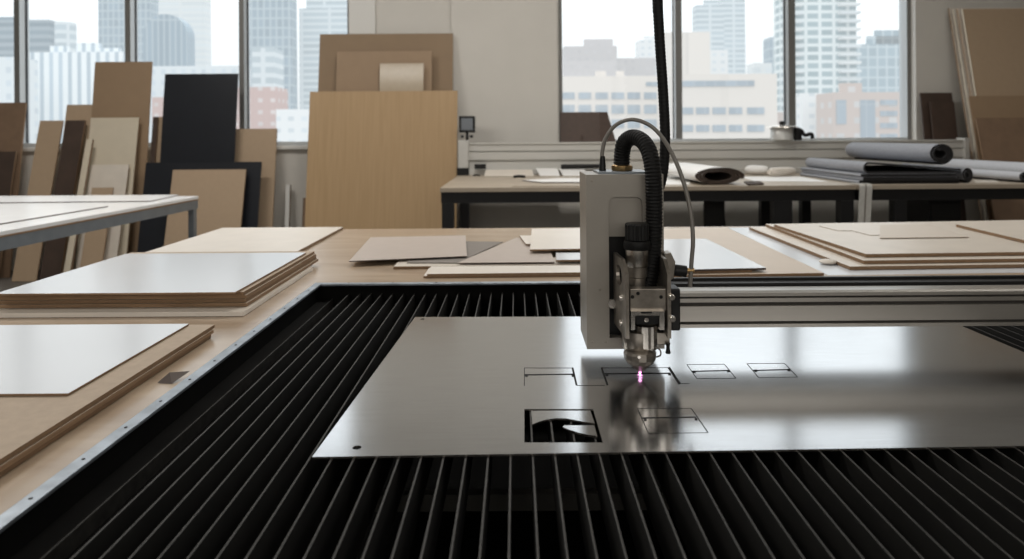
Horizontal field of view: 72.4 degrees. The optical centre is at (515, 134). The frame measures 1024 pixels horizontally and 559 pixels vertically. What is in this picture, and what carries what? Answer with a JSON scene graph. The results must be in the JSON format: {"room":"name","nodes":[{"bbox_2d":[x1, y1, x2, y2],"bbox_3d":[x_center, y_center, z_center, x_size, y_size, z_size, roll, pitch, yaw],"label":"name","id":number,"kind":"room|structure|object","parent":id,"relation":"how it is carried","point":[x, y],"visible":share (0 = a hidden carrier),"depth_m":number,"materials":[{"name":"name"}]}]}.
{"room":"fabrication workshop","nodes":[
{"label":"fabrication workshop","id":0,"kind":"room"},
{"bbox_2d":[0,270,40,291],"bbox_3d":[-0.289,1.502,2.500,16.600,0.100,11.000,0,0,0],"label":"floor","id":1,"kind":"structure","parent":0,"point":[5,283],"depth_m":7.03,"materials":[{"name":"concrete"}]},
{"bbox_2d":[0,152,16,266],"bbox_3d":[-5.507,0.832,7.289,0.424,1.312,0.298,0,0,0],"label":"leaning board","id":2,"kind":"object","parent":1,"relation":"on","point":[7,159],"visible":0.67,"depth_m":7.37,"materials":[{"name":"brown wood"}]},
{"bbox_2d":[0,103,26,277],"bbox_3d":[-5.613,0.571,7.424,0.669,1.837,0.288,0,0,0],"label":"leaning board","id":3,"kind":"object","parent":1,"relation":"on","point":[12,115],"visible":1,"depth_m":7.49,"materials":[{"name":"brown wood"}]},
{"bbox_2d":[12,120,63,281],"bbox_3d":[-4.984,0.665,7.309,0.247,1.640,0.457,0,0,0],"label":"leaning board","id":4,"kind":"object","parent":1,"relation":"on","point":[28,257],"visible":0.57,"depth_m":7.36,"materials":[{"name":"brown wood"}]},
{"bbox_2d":[39,120,86,279],"bbox_3d":[-4.701,0.663,7.274,0.203,1.640,0.469,0,0,0],"label":"leaning board","id":5,"kind":"object","parent":1,"relation":"on","point":[74,131],"visible":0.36,"depth_m":7.32,"materials":[{"name":"brown wood"}]},
{"bbox_2d":[62,105,91,271],"bbox_3d":[-4.727,0.577,7.419,0.282,1.812,0.398,0,0,0],"label":"leaning board","id":6,"kind":"object","parent":1,"relation":"on","point":[73,112],"visible":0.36,"depth_m":7.57,"materials":[{"name":"brown wood"}]},
{"bbox_2d":[63,139,93,272],"bbox_3d":[-4.443,0.762,7.104,0.063,1.437,0.449,0,0,0],"label":"leaning board","id":7,"kind":"object","parent":1,"relation":"on","point":[72,243],"visible":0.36,"depth_m":7.16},
{"bbox_2d":[80,187,113,267],"bbox_3d":[-4.232,1.009,7.054,0.215,0.941,0.267,0,0,0],"label":"leaning board","id":8,"kind":"object","parent":1,"relation":"on","point":[94,245],"visible":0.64,"depth_m":7.02,"materials":[{"name":"brown wood"}]},
{"bbox_2d":[0,196,198,250],"bbox_3d":[-3.430,0.974,3.864,1.901,1.000,3.060,0,0,2],"label":"table","id":9,"kind":"object","parent":1,"relation":"on","point":[27,232],"visible":0.75,"depth_m":4.22,"materials":[{"name":"white metal"}]},
{"bbox_2d":[0,206,107,224],"bbox_3d":[-3.217,0.469,4.030,1.129,0.006,1.130,0,0,0],"label":"white laminate","id":10,"kind":"object","parent":9,"relation":"on","point":[8,214],"visible":1,"depth_m":4.24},
{"bbox_2d":[0,195,177,202],"bbox_3d":[-3.311,0.469,5.134,1.508,0.006,0.565,0,0,0],"label":"white laminate","id":11,"kind":"object","parent":9,"relation":"on","point":[60,198],"visible":1,"depth_m":5.11,"materials":[{"name":"laminate"}]},
{"bbox_2d":[76,164,129,268],"bbox_3d":[-4.242,0.894,7.184,0.397,1.170,0.308,0,0,0],"label":"leaning board","id":12,"kind":"object","parent":1,"relation":"on","point":[101,176],"visible":0.36,"depth_m":7.27,"materials":[{"name":"brown wood"}]},
{"bbox_2d":[75,118,139,268],"bbox_3d":[-4.268,0.648,7.319,0.511,1.664,0.318,0,0,0],"label":"leaning board","id":13,"kind":"object","parent":1,"relation":"on","point":[115,139],"visible":0.36,"depth_m":7.41,"materials":[{"name":"brown wood"}]},
{"bbox_2d":[92,62,152,252],"bbox_3d":[-4.265,0.342,7.499,0.620,2.276,0.278,0,0,0],"label":"leaning board","id":14,"kind":"object","parent":1,"relation":"on","point":[120,89],"visible":0.36,"depth_m":7.57,"materials":[{"name":"brown wood"}]},
{"bbox_2d":[160,74,238,161],"bbox_3d":[-3.371,0.408,7.394,0.784,2.131,0.288,0,0,0],"label":"board","id":15,"kind":"object","parent":1,"relation":"on","point":[199,120],"visible":0.36,"depth_m":7.46,"materials":[{"name":"laminate"}]},
{"bbox_2d":[137,162,261,251],"bbox_3d":[-3.270,0.879,7.229,1.211,1.188,0.258,0,0,0],"label":"board","id":16,"kind":"object","parent":1,"relation":"on","point":[158,175],"visible":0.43,"depth_m":7.29,"materials":[{"name":"laminate"}]},
{"bbox_2d":[164,169,246,245],"bbox_3d":[-3.166,0.915,7.104,0.755,1.115,0.307,0,0,0],"label":"leaning board","id":17,"kind":"object","parent":1,"relation":"on","point":[220,192],"visible":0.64,"depth_m":7.16,"materials":[{"name":"brown wood"}]},
{"bbox_2d":[235,129,277,226],"bbox_3d":[-2.826,0.701,7.469,0.487,1.538,0.258,0,0,0],"label":"leaning board","id":18,"kind":"object","parent":1,"relation":"on","point":[252,145],"visible":0.29,"depth_m":7.53,"materials":[{"name":"brown wood"}]},
{"bbox_2d":[305,91,457,228],"bbox_3d":[-1.357,0.504,7.081,1.521,1.912,0.322,0,0,0],"label":"board","id":19,"kind":"object","parent":1,"relation":"on","point":[376,159],"visible":0.57,"depth_m":7.11,"materials":[{"name":"brown wood"}]},
{"bbox_2d":[336,51,431,90],"bbox_3d":[-1.393,0.284,7.309,1.012,2.352,0.338,0,0,0],"label":"leaning board","id":20,"kind":"object","parent":1,"relation":"on","point":[356,70],"visible":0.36,"depth_m":7.44,"materials":[{"name":"brown wood"}]},
{"bbox_2d":[318,33,452,91],"bbox_3d":[-1.393,0.182,7.399,1.440,2.556,0.398,0,0,0],"label":"leaning board","id":21,"kind":"object","parent":1,"relation":"on","point":[440,44],"visible":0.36,"depth_m":7.56,"materials":[{"name":"brown wood"}]},
{"bbox_2d":[380,63,423,90],"bbox_3d":[-1.197,0.352,7.244,0.459,2.213,0.288,0,0,0],"label":"sheet","id":22,"kind":"object","parent":1,"relation":"on","point":[393,76],"visible":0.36,"depth_m":7.36,"materials":[{"name":"brown wood"}]},
{"bbox_2d":[0,281,1023,558],"bbox_3d":[0.576,0.931,1.220,2.302,1.029,1.600,0,0,0],"label":"bed","id":23,"kind":"object","parent":1,"relation":"on","point":[221,465],"visible":0.64,"depth_m":0.96,"materials":[{"name":"black metal"}]},
{"bbox_2d":[312,317,1023,458],"bbox_3d":[0.374,0.446,1.350,1.316,0.003,0.750,0,0,0],"label":"metal sheet","id":24,"kind":"object","parent":23,"relation":"on","point":[448,386],"visible":0.97,"depth_m":1.21,"materials":[{"name":"metal"}]},
{"bbox_2d":[671,275,1023,330],"bbox_3d":[1.009,0.349,1.433,1.423,0.130,0.177,0,0,0],"label":"gantry beam","id":25,"kind":"structure","parent":23,"relation":"on","point":[926,300],"depth_m":1.40,"materials":[{"name":"metal"}]},
{"bbox_2d":[580,118,694,371],"bbox_3d":[0.240,0.200,1.369,0.208,0.471,0.254,0,0,0],"label":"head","id":26,"kind":"object","parent":25,"relation":"attached to","point":[626,271],"visible":1,"depth_m":1.36},
{"bbox_2d":[671,279,1023,286],"bbox_3d":[1.013,0.327,1.495,1.378,0.035,0.024,0,0,0],"label":"rail","id":27,"kind":"object","parent":25,"relation":"on","point":[678,282],"depth_m":1.48,"materials":[{"name":"black metal"}]},
{"bbox_2d":[0,226,1023,514],"bbox_3d":[0.732,0.928,1.818,4.050,1.033,2.837,0,0,0],"label":"table","id":28,"kind":"object","parent":1,"relation":"on","point":[334,253],"depth_m":1.79,"materials":[{"name":"brown wood"}]},
{"bbox_2d":[0,335,210,476],"bbox_3d":[-0.970,0.432,1.060,0.634,0.008,0.880,0,0,0],"label":"board","id":29,"kind":"object","parent":28,"relation":"on","point":[73,426],"visible":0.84,"depth_m":1.08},
{"bbox_2d":[0,330,213,471],"bbox_3d":[-0.969,0.424,1.062,0.637,0.008,0.885,0,0,0],"label":"board","id":30,"kind":"object","parent":29,"relation":"on","point":[3,466],"visible":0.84,"depth_m":1.08,"materials":[{"name":"brown wood"}]},
{"bbox_2d":[0,324,214,464],"bbox_3d":[-0.970,0.416,1.067,0.635,0.008,0.895,0,0,0],"label":"board","id":31,"kind":"object","parent":30,"relation":"on","point":[24,420],"visible":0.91,"depth_m":1.07,"materials":[{"name":"wood"}]},
{"bbox_2d":[0,324,188,395],"bbox_3d":[-0.990,0.409,1.302,0.574,0.004,0.406,0,0,0],"label":"sheet","id":32,"kind":"object","parent":31,"relation":"on","point":[36,360],"visible":1,"depth_m":1.31,"materials":[{"name":"plastic"}]},
{"bbox_2d":[0,267,312,317],"bbox_3d":[-0.967,0.430,1.963,0.630,0.011,0.574,0,0,0],"label":"board","id":33,"kind":"object","parent":28,"relation":"on","point":[106,311],"depth_m":1.69,"materials":[{"name":"brown wood"}]},
{"bbox_2d":[0,259,317,307],"bbox_3d":[-0.972,0.420,2.031,0.621,0.008,0.618,0,0,0],"label":"board","id":34,"kind":"object","parent":33,"relation":"on","point":[244,304],"visible":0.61,"depth_m":1.72,"materials":[{"name":"brown wood"}]},
{"bbox_2d":[0,257,315,303],"bbox_3d":[-0.972,0.411,2.030,0.612,0.008,0.611,0,0,0],"label":"board","id":35,"kind":"object","parent":34,"relation":"on","point":[241,300],"visible":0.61,"depth_m":1.73,"materials":[{"name":"brown wood"}]},
{"bbox_2d":[0,254,315,299],"bbox_3d":[-0.974,0.402,2.030,0.617,0.008,0.604,0,0,0],"label":"board","id":36,"kind":"object","parent":35,"relation":"on","point":[292,268],"visible":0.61,"depth_m":1.73,"materials":[{"name":"brown wood"}]},
{"bbox_2d":[0,251,313,296],"bbox_3d":[-0.974,0.392,2.025,0.608,0.008,0.606,0,0,0],"label":"board","id":37,"kind":"object","parent":36,"relation":"on","point":[308,253],"visible":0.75,"depth_m":1.90,"materials":[{"name":"brown wood"}]},
{"bbox_2d":[0,252,305,295],"bbox_3d":[-0.972,0.385,1.981,0.583,0.005,0.572,0,0,0],"label":"sheet","id":38,"kind":"object","parent":37,"relation":"on","point":[162,273],"visible":1,"depth_m":1.90,"materials":[{"name":"plastic"}]},
{"bbox_2d":[148,227,342,251],"bbox_3d":[-1.074,0.431,2.823,0.556,0.011,0.807,0,0,0],"label":"board","id":39,"kind":"object","parent":28,"relation":"on","point":[260,238],"visible":0.56,"depth_m":2.83,"materials":[{"name":"brown wood"}]},
{"bbox_2d":[349,235,466,261],"bbox_3d":[-0.378,0.415,2.590,0.388,0.003,0.544,0,0,-5],"label":"card","id":40,"kind":"object","parent":28,"relation":"on","point":[411,247],"visible":1,"depth_m":2.55,"materials":[{"name":"cardboard"}]},
{"bbox_2d":[407,241,502,263],"bbox_3d":[-0.205,0.421,2.543,0.309,0.002,0.492,0,0,0],"label":"card","id":41,"kind":"object","parent":28,"relation":"on","point":[473,248],"visible":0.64,"depth_m":2.48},
{"bbox_2d":[457,238,554,263],"bbox_3d":[-0.033,0.416,2.550,0.318,0.003,0.549,0,0,0],"label":"card","id":42,"kind":"object","parent":28,"relation":"on","point":[514,250],"visible":0.71,"depth_m":2.40,"materials":[{"name":"cardboard"}]},
{"bbox_2d":[520,235,530,245],"bbox_3d":[0.268,0.407,2.728,0.494,0.006,0.234,0,0,-4],"label":"board","id":43,"kind":"object","parent":42,"relation":"on","point":[526,239],"visible":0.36,"depth_m":2.72,"materials":[{"name":"brown wood"}]},
{"bbox_2d":[530,228,579,250],"bbox_3d":[0.303,0.401,2.722,0.509,0.006,0.560,0,0,0],"label":"board","id":44,"kind":"object","parent":43,"relation":"on","point":[543,239],"visible":0.36,"depth_m":2.67,"materials":[{"name":"brown wood"}]},
{"bbox_2d":[664,228,823,276],"bbox_3d":[0.679,0.420,2.608,0.531,0.008,1.052,0,0,0],"label":"board","id":45,"kind":"object","parent":28,"relation":"on","point":[776,263],"visible":0.43,"depth_m":2.45,"materials":[{"name":"brown wood"}]},
{"bbox_2d":[693,270,751,272],"bbox_3d":[0.568,0.414,2.418,0.300,0.006,0.627,0,0,0],"label":"board","id":46,"kind":"object","parent":45,"relation":"on","point":[736,271],"visible":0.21,"depth_m":2.12,"materials":[{"name":"brown wood"}]},
{"bbox_2d":[664,239,765,270],"bbox_3d":[0.587,0.407,2.408,0.341,0.006,0.624,0,0,0],"label":"sheet","id":47,"kind":"object","parent":46,"relation":"on","point":[708,255],"visible":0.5,"depth_m":2.31,"materials":[{"name":"plastic"}]},
{"bbox_2d":[729,228,1023,274],"bbox_3d":[1.550,0.419,2.651,1.216,0.001,1.074,0,0,0],"label":"sheet","id":48,"kind":"object","parent":28,"relation":"on","point":[808,259],"visible":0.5,"depth_m":2.20,"materials":[{"name":"white plastic"}]},
{"bbox_2d":[749,227,1023,269],"bbox_3d":[1.806,0.410,2.688,1.535,0.011,1.012,0,0,0],"label":"board","id":49,"kind":"object","parent":48,"relation":"on","point":[842,261],"visible":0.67,"depth_m":2.23,"materials":[{"name":"brown wood"}]},
{"bbox_2d":[766,222,1023,263],"bbox_3d":[1.843,0.398,2.712,1.483,0.011,0.990,0,0,0],"label":"board","id":50,"kind":"object","parent":49,"relation":"on","point":[1015,258],"visible":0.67,"depth_m":2.25,"materials":[{"name":"brown wood"}]},
{"bbox_2d":[774,220,1023,256],"bbox_3d":[1.818,0.386,2.698,1.408,0.011,0.864,0,0,0],"label":"board","id":51,"kind":"object","parent":50,"relation":"on","point":[975,243],"visible":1,"depth_m":2.50,"materials":[{"name":"brown wood"}]},
{"bbox_2d":[880,224,966,237],"bbox_3d":[1.546,0.379,2.770,0.407,0.002,0.377,0,0,0],"label":"sheet","id":52,"kind":"object","parent":51,"relation":"on","point":[913,230],"visible":1,"depth_m":2.72,"materials":[{"name":"beige"}]},
{"bbox_2d":[956,222,1023,242],"bbox_3d":[2.085,0.372,2.696,0.611,0.011,0.543,0,0,0],"label":"board","id":53,"kind":"object","parent":51,"relation":"on","point":[1011,231],"visible":1,"depth_m":2.73,"materials":[{"name":"brown wood"}]},
{"bbox_2d":[440,170,855,228],"bbox_3d":[1.014,0.890,6.299,3.181,1.105,1.903,0,0,0],"label":"workbench","id":54,"kind":"object","parent":1,"relation":"on","point":[774,199],"depth_m":5.37,"materials":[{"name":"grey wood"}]},
{"bbox_2d":[440,173,855,191],"bbox_3d":[1.010,0.410,6.299,3.181,0.035,1.903,0,0,0],"label":"countertop","id":55,"kind":"structure","parent":54,"relation":"on","point":[461,183],"depth_m":5.36,"materials":[{"name":"grey wood"}]},
{"bbox_2d":[668,162,743,183],"bbox_3d":[1.546,0.316,5.926,0.392,0.129,1.000,0,0,-4],"label":"roll","id":56,"kind":"object","parent":54,"relation":"on","point":[696,172],"visible":0.89,"depth_m":5.51,"materials":[{"name":"white paper"}]},
{"bbox_2d":[457,138,969,174],"bbox_3d":[1.971,0.211,7.043,5.124,0.347,0.195,0,0,0],"label":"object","id":57,"kind":"object","parent":54,"relation":"on","point":[473,158],"visible":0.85,"depth_m":7.02,"materials":[{"name":"paint"}]},
{"bbox_2d":[766,121,813,140],"bbox_3d":[2.749,-0.043,7.050,0.452,0.198,0.310,0,0,0],"label":"pot","id":58,"kind":"object","parent":57,"relation":"on","point":[781,132],"visible":1,"depth_m":6.96,"materials":[{"name":"grey"}]},
{"bbox_2d":[703,201,725,226],"bbox_3d":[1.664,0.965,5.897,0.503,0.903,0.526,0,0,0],"label":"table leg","id":59,"kind":"object","parent":1,"relation":"on","point":[713,211],"visible":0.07,"depth_m":5.77,"materials":[{"name":"black metal"}]},
{"bbox_2d":[792,173,1023,223],"bbox_3d":[3.499,0.901,6.299,1.774,1.050,1.903,0,0,0],"label":"workbench","id":60,"kind":"object","parent":1,"relation":"on","point":[897,195],"visible":0.25,"depth_m":5.37,"materials":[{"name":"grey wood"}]},
{"bbox_2d":[852,183,871,222],"bbox_3d":[2.658,0.557,5.417,0.117,0.368,0.180,0,0,0],"label":"table leg","id":61,"kind":"object","parent":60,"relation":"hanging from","point":[865,191],"visible":0.79,"depth_m":5.33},
{"bbox_2d":[800,173,958,183],"bbox_3d":[3.053,0.365,6.002,0.780,0.026,1.130,0,0,0],"label":"sheet","id":62,"kind":"object","parent":60,"relation":"on","point":[801,174],"visible":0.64,"depth_m":5.44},
{"bbox_2d":[801,170,959,180],"bbox_3d":[3.057,0.338,6.002,0.750,0.026,1.170,0,0,0],"label":"sheet","id":63,"kind":"object","parent":62,"relation":"on","point":[802,171],"visible":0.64,"depth_m":5.43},
{"bbox_2d":[800,167,955,176],"bbox_3d":[3.042,0.312,6.002,0.740,0.024,1.150,0,0,0],"label":"sheet","id":64,"kind":"object","parent":63,"relation":"on","point":[857,174],"visible":0.66,"depth_m":5.44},
{"bbox_2d":[805,158,960,173],"bbox_3d":[3.082,0.254,5.992,0.760,0.090,1.090,0,0,0],"label":"sheet","id":65,"kind":"object","parent":64,"relation":"on","point":[833,164],"visible":1,"depth_m":5.72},
{"bbox_2d":[845,142,952,164],"bbox_3d":[3.284,0.150,6.087,0.186,0.162,1.300,0,0,-2],"label":"roll","id":66,"kind":"object","parent":65,"relation":"on","point":[940,154],"visible":1,"depth_m":5.84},
{"bbox_2d":[792,173,1023,189],"bbox_3d":[3.496,0.393,6.299,1.774,0.035,1.903,0,0,0],"label":"countertop","id":67,"kind":"structure","parent":60,"relation":"on","point":[1003,184],"depth_m":5.35,"materials":[{"name":"grey wood"}]},
{"bbox_2d":[933,159,1023,171],"bbox_3d":[4.142,0.297,6.117,0.154,0.146,1.300,0,0,-3],"label":"roll","id":68,"kind":"object","parent":60,"relation":"on","point":[972,164],"visible":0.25,"depth_m":6.06,"materials":[{"name":"grey fabric"}]},
{"bbox_2d":[971,169,1023,182],"bbox_3d":[3.904,0.331,5.945,0.088,0.082,1.000,0,0,-6],"label":"roll","id":69,"kind":"object","parent":60,"relation":"on","point":[1010,176],"visible":0.49,"depth_m":5.66,"materials":[{"name":"grey fabric"}]},
{"bbox_2d":[907,200,960,221],"bbox_3d":[3.463,0.948,5.890,0.258,0.895,0.515,0,0,0],"label":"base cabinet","id":70,"kind":"object","parent":1,"relation":"on","point":[917,210],"visible":0.16,"depth_m":5.65,"materials":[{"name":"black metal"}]},
{"bbox_2d":[919,93,952,139],"bbox_3d":[4.554,0.480,7.449,0.346,1.876,0.298,0,0,0],"label":"leaning board","id":71,"kind":"object","parent":1,"relation":"on","point":[925,98],"visible":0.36,"depth_m":7.56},
{"bbox_2d":[929,102,966,220],"bbox_3d":[4.571,0.531,7.369,0.257,1.774,0.298,0,0,0],"label":"leaning board","id":72,"kind":"object","parent":1,"relation":"on","point":[942,114],"visible":0.36,"depth_m":7.46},
{"bbox_2d":[948,8,985,220],"bbox_3d":[5.395,0.015,7.285,1.368,2.796,0.670,0,0,0],"label":"leaning board","id":73,"kind":"object","parent":1,"relation":"on","point":[961,81],"visible":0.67,"depth_m":7.38,"materials":[{"name":"brown wood"}]},
{"bbox_2d":[952,9,988,220],"bbox_3d":[5.364,0.029,7.190,1.334,2.767,0.660,0,0,0],"label":"leaning board","id":74,"kind":"object","parent":1,"relation":"on","point":[957,29],"visible":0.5,"depth_m":7.33,"materials":[{"name":"brown wood"}]},
{"bbox_2d":[956,8,1023,95],"bbox_3d":[5.335,0.035,7.095,1.316,2.754,0.650,0,0,0],"label":"leaning board","id":75,"kind":"object","parent":1,"relation":"on","point":[959,12],"visible":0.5,"depth_m":7.31,"materials":[{"name":"brown wood"}]},
{"bbox_2d":[961,9,1023,95],"bbox_3d":[5.305,0.047,7.000,1.278,2.731,0.640,0,0,0],"label":"leaning board","id":76,"kind":"object","parent":1,"relation":"on","point":[994,37],"visible":0.5,"depth_m":7.20,"materials":[{"name":"wood"}]},
{"bbox_2d":[968,96,1023,220],"bbox_3d":[5.072,0.512,6.728,1.150,1.805,0.456,0,0,0],"label":"leaning board","id":77,"kind":"object","parent":1,"relation":"on","point":[980,106],"visible":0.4,"depth_m":6.91,"materials":[{"name":"brown wood"}]},
{"bbox_2d":[975,118,1023,219],"bbox_3d":[5.013,0.623,6.578,1.104,1.584,0.436,0,0,0],"label":"leaning board","id":78,"kind":"object","parent":1,"relation":"on","point":[1000,139],"visible":0.6,"depth_m":6.71,"materials":[{"name":"brown wood"}]},
{"bbox_2d":[11,0,1023,269],"bbox_3d":[-0.306,-0.923,7.850,16.600,4.750,0.300,0,0,0],"label":"wall","id":79,"kind":"structure","parent":0,"point":[933,59],"depth_m":7.70,"materials":[{"name":"paint"}]},
{"bbox_2d":[14,0,348,147],"bbox_3d":[-4.721,-1.367,7.870,5.777,3.001,0.160,0,0,0],"label":"window","id":80,"kind":"structure","parent":79,"relation":"in","point":[21,7],"depth_m":7.81,"materials":[{"name":"silver metal"}]},
{"bbox_2d":[349,0,375,33],"bbox_3d":[-1.685,-0.913,7.685,0.289,4.750,0.030,0,0,0],"label":"trim","id":81,"kind":"structure","parent":79,"relation":"attached to","point":[362,13],"depth_m":7.67,"materials":[{"name":"white paint"}]},
{"bbox_2d":[451,0,558,227],"bbox_3d":[-0.127,-0.924,7.665,1.155,4.750,0.070,0,0,0],"label":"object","id":82,"kind":"structure","parent":79,"relation":"attached to","point":[505,77],"depth_m":7.63,"materials":[{"name":"paint"}]},
{"bbox_2d":[558,0,911,141],"bbox_3d":[2.429,-1.417,7.870,3.927,3.001,0.160,0,0,0],"label":"window","id":83,"kind":"structure","parent":79,"relation":"in","point":[789,62],"depth_m":7.79,"materials":[{"name":"silver metal"}]},
{"bbox_3d":[-0.323,-3.348,2.500,16.600,0.100,11.000,0,0,0],"label":"ceiling","id":84,"kind":"structure","parent":0,"visible":0},
{"bbox_2d":[652,0,669,187],"bbox_3d":[0.290,-1.551,1.525,0.070,3.461,0.022,0,0,0],"label":"corrugated hose","id":85,"kind":"object","parent":84,"relation":"hanging from","point":[657,5],"visible":0.83,"depth_m":1.51,"materials":[{"name":"plastic"}]},
{"bbox_3d":[2.440,0.103,7.775,3.917,0.039,0.250,0,0,0],"label":"trim","id":86,"kind":"structure","parent":0,"visible":0},
{"bbox_2d":[560,112,615,141],"bbox_3d":[0.799,-0.080,7.746,0.623,0.350,0.106,0,0,-3],"label":"board","id":87,"kind":"object","parent":86,"relation":"on","point":[574,126],"visible":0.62,"depth_m":7.74,"materials":[{"name":"wood"}]},
{"label":"outside","id":88,"kind":"structure","parent":0,"visible":0},
{"bbox_3d":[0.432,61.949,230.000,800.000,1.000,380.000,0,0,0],"label":"ground","id":89,"kind":"structure","parent":88,"visible":0},
{"bbox_2d":[0,57,37,142],"bbox_3d":[-76.745,25.421,102.500,10.571,73.130,5.000,0,0,0],"label":"tower block","id":90,"kind":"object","parent":89,"relation":"on","point":[6,63],"visible":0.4,"depth_m":103.28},
{"bbox_2d":[0,17,56,56],"bbox_3d":[-112.522,18.303,152.500,25.499,87.866,5.000,0,0,0],"label":"tower block","id":91,"kind":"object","parent":89,"relation":"on","point":[41,32],"visible":0.08,"depth_m":150.01,"materials":[{"name":"glass"}]},
{"bbox_2d":[54,22,76,51],"bbox_3d":[-91.004,19.692,141.900,3.800,84.787,3.800,0,0,0],"label":"rounded tower","id":92,"kind":"structure","parent":89,"relation":"on","point":[65,32],"depth_m":140.37,"materials":[{"name":"blue glass"}]},
{"bbox_2d":[29,43,138,142],"bbox_3d":[-70.383,23.482,114.500,15.200,76.920,5.000,0,0,0],"label":"tower block","id":93,"kind":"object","parent":89,"relation":"on","point":[65,77],"visible":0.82,"depth_m":112.00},
{"bbox_2d":[98,0,157,61],"bbox_3d":[-122.810,6.482,222.500,16.343,111.652,5.000,0,0,0],"label":"tower block","id":94,"kind":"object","parent":89,"relation":"on","point":[111,13],"visible":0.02,"depth_m":219.97,"materials":[{"name":"blue glass"}]},
{"bbox_2d":[143,14,194,65],"bbox_3d":[-84.924,16.328,172.000,10.685,91.430,4.000,0,0,0],"label":"rounded tower","id":95,"kind":"structure","parent":89,"relation":"on","point":[168,40],"depth_m":169.98,"materials":[{"name":"glass"}]},
{"bbox_2d":[158,0,210,65],"bbox_3d":[-124.375,1.444,262.500,18.571,121.748,5.000,0,0,0],"label":"tower block","id":96,"kind":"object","parent":89,"relation":"on","point":[197,13],"visible":0.02,"depth_m":260.02,"materials":[{"name":"concrete"}]},
{"bbox_2d":[149,66,250,141],"bbox_3d":[-58.223,24.767,127.500,18.392,74.179,5.000,0,0,0],"label":"tower block","id":97,"kind":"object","parent":89,"relation":"on","point":[158,72],"visible":0.14,"depth_m":125.00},
{"bbox_2d":[236,87,287,128],"bbox_3d":[-35.319,27.591,97.500,5.971,68.212,5.000,0,0,0],"label":"tower block","id":98,"kind":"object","parent":89,"relation":"on","point":[264,101],"visible":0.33,"depth_m":95.00,"materials":[{"name":"pink brick"}]},
{"bbox_2d":[252,48,283,87],"bbox_3d":[-43.104,23.418,122.500,3.771,76.667,5.000,0,0,0],"label":"tower block","id":99,"kind":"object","parent":89,"relation":"on","point":[267,63],"visible":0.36,"depth_m":120.01,"materials":[{"name":"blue glass"}]},
{"bbox_2d":[249,0,297,108],"bbox_3d":[-66.408,9.921,192.500,11.400,103.987,5.000,0,0,0],"label":"tower block","id":100,"kind":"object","parent":89,"relation":"on","point":[272,23],"visible":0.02,"depth_m":190.00,"materials":[{"name":"blue glass"}]},
{"bbox_2d":[276,109,308,141],"bbox_3d":[-24.459,29.139,92.500,12.343,64.965,5.000,0,0,0],"label":"tower block","id":101,"kind":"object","parent":89,"relation":"on","point":[291,124],"visible":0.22,"depth_m":89.99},
{"bbox_2d":[299,0,346,108],"bbox_3d":[-52.956,10.996,202.500,17.428,101.649,5.000,0,0,0],"label":"tower block","id":102,"kind":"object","parent":89,"relation":"on","point":[319,17],"visible":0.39,"depth_m":200.00,"materials":[{"name":"blue glass"}]},
{"bbox_2d":[562,39,616,75],"bbox_3d":[16.239,20.252,152.500,11.357,82.170,5.000,0,0,0],"label":"tower block","id":103,"kind":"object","parent":89,"relation":"on","point":[596,54],"visible":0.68,"depth_m":150.01,"materials":[{"name":"concrete"}]},
{"bbox_2d":[562,71,659,138],"bbox_3d":[13.250,26.376,94.440,15.508,69.964,5.120,0,0,0],"label":"office building","id":104,"kind":"structure","parent":89,"relation":"on","point":[621,96],"depth_m":91.99,"materials":[{"name":"concrete"}]},
{"bbox_2d":[617,58,655,75],"bbox_3d":[26.956,22.106,157.500,8.636,78.313,5.000,0,0,0],"label":"tower block","id":105,"kind":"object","parent":89,"relation":"on","point":[630,66],"visible":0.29,"depth_m":155.00,"materials":[{"name":"concrete"}]},
{"bbox_2d":[664,32,709,75],"bbox_3d":[32.038,21.049,132.500,8.543,80.356,5.000,0,0,0],"label":"tower block","id":106,"kind":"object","parent":89,"relation":"on","point":[695,45],"visible":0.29,"depth_m":130.01,"materials":[{"name":"beige concrete"}]},
{"bbox_2d":[692,0,723,49],"bbox_3d":[64.098,8.132,232.500,9.200,105.741,5.000,0,0,0],"label":"tower block","id":107,"kind":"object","parent":89,"relation":"on","point":[709,16],"visible":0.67,"depth_m":230.03,"materials":[{"name":"blue glass"}]},
{"bbox_2d":[710,50,727,73],"bbox_3d":[40.773,22.083,142.500,3.800,78.167,5.000,0,0,0],"label":"tower block","id":108,"kind":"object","parent":89,"relation":"on","point":[718,59],"visible":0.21,"depth_m":140.00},
{"bbox_2d":[667,74,776,138],"bbox_3d":[24.067,27.155,82.440,12.000,68.255,5.120,0,0,0],"label":"office building","id":109,"kind":"structure","parent":89,"relation":"on","point":[714,106],"depth_m":80.00,"materials":[{"name":"concrete"}]},
{"bbox_2d":[718,0,745,73],"bbox_3d":[78.082,3.130,252.500,8.214,115.549,5.000,0,0,0],"label":"tower block","id":110,"kind":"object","parent":89,"relation":"on","point":[734,10],"visible":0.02,"depth_m":250.00,"materials":[{"name":"blue glass"}]},
{"bbox_2d":[796,93,824,137],"bbox_3d":[41.219,27.731,97.500,4.343,66.864,5.000,0,0,0],"label":"tower block","id":111,"kind":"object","parent":89,"relation":"on","point":[805,102],"visible":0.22,"depth_m":95.00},
{"bbox_2d":[774,0,861,111],"bbox_3d":[58.778,13.890,136.800,14.753,94.300,6.400,0,0,0],"label":"condominium tower","id":112,"kind":"structure","parent":89,"relation":"on","point":[826,54],"depth_m":134.99,"materials":[{"name":"concrete"}]},
{"bbox_2d":[816,83,899,137],"bbox_3d":[46.491,27.209,90.440,12.823,67.834,5.120,0,0,0],"label":"brick building","id":113,"kind":"structure","parent":89,"relation":"on","point":[849,112],"depth_m":87.99,"materials":[{"name":"brick"}]},
{"bbox_2d":[856,30,898,91],"bbox_3d":[90.457,17.894,167.500,19.608,85.851,5.000,0,0,0],"label":"tower block","id":114,"kind":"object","parent":89,"relation":"on","point":[879,58],"visible":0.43,"depth_m":165.00,"materials":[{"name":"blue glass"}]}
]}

